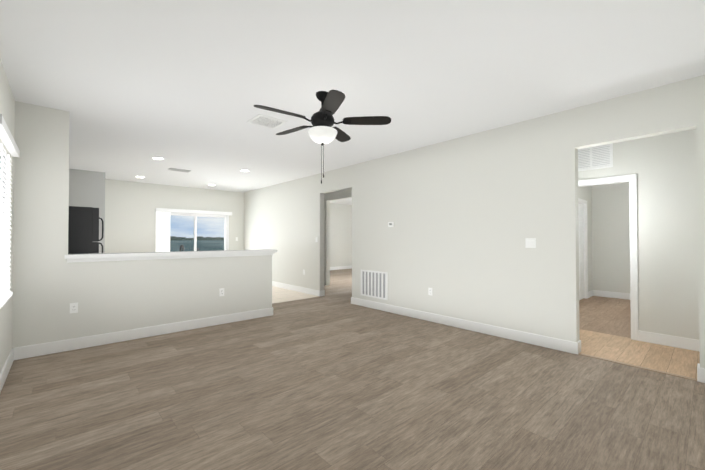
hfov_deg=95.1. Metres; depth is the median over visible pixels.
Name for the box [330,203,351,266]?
wall
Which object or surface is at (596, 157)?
air vent
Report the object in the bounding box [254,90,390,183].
ceiling fan
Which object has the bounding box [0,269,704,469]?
floor
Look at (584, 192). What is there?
wall
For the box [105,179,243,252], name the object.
wall
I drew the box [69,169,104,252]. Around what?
wall
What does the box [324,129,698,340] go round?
wall
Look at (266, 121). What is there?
ceiling vent
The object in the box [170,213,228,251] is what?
door frame
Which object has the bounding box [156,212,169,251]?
vertical blind
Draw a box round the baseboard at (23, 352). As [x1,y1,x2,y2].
[0,266,704,392]
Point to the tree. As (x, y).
(175, 238)
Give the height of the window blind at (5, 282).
1.369 m
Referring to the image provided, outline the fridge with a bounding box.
[68,206,103,253]
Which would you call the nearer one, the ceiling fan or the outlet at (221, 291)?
the ceiling fan
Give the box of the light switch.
[525,238,535,247]
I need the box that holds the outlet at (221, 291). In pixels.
[219,288,223,295]
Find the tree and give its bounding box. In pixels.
[170,236,223,240]
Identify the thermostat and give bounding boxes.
[388,222,393,226]
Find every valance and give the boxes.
[0,114,19,156]
[155,208,231,215]
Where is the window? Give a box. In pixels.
[0,144,11,308]
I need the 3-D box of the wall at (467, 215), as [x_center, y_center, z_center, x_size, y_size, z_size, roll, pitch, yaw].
[-0.064,-0.015,6.521,0.120,2.740,10.190,1,-1,-42]
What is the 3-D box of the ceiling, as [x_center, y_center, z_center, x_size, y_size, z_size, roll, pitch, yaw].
[0.190,-1.429,7.041,10.690,0.100,10.840,1,-1,-42]
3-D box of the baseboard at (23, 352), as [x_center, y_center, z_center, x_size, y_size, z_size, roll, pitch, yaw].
[0.200,1.296,6.997,10.450,0.130,10.570,1,-1,-42]
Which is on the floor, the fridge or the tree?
the fridge
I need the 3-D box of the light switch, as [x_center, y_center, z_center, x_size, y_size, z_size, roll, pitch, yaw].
[2.171,0.099,3.929,0.013,0.116,0.116,1,-1,-42]
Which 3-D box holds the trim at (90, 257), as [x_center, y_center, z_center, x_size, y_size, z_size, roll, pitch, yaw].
[-2.328,0.281,4.600,2.660,0.092,0.220,1,-1,-42]
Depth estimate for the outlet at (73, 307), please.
3.71 m
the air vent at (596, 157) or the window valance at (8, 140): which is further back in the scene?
the air vent at (596, 157)
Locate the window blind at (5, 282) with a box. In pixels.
[0,144,12,306]
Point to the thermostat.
(390, 224)
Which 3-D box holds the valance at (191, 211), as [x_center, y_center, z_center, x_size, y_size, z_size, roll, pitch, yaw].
[-4.458,-0.657,9.210,2.020,0.100,0.090,1,-1,-42]
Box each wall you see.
[0,59,14,372]
[12,101,271,347]
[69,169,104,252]
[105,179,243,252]
[244,75,704,367]
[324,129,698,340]
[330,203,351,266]
[578,186,592,298]
[592,182,629,292]
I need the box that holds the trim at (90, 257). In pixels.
[65,249,276,262]
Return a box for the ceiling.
[0,0,704,204]
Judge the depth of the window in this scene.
3.15 m
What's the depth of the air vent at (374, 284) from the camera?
5.88 m
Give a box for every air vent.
[361,270,387,299]
[578,143,612,170]
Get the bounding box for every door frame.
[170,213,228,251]
[578,174,637,340]
[578,203,584,299]
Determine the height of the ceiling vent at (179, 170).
0.010 m
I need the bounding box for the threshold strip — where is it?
[578,353,696,380]
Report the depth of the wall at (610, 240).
7.01 m
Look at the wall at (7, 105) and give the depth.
3.12 m
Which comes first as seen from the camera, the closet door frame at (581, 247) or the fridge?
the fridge
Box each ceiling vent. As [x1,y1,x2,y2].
[168,168,190,172]
[247,114,286,128]
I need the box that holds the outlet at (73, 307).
[70,303,77,312]
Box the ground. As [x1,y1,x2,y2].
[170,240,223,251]
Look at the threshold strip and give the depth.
3.18 m
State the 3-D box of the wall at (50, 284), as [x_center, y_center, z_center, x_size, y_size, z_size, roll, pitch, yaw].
[-2.502,-0.040,4.447,3.000,2.740,0.120,1,-1,-42]
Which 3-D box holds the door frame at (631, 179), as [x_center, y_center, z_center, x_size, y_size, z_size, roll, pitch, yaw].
[3.330,0.282,4.443,0.156,2.097,0.924,1,-1,-42]

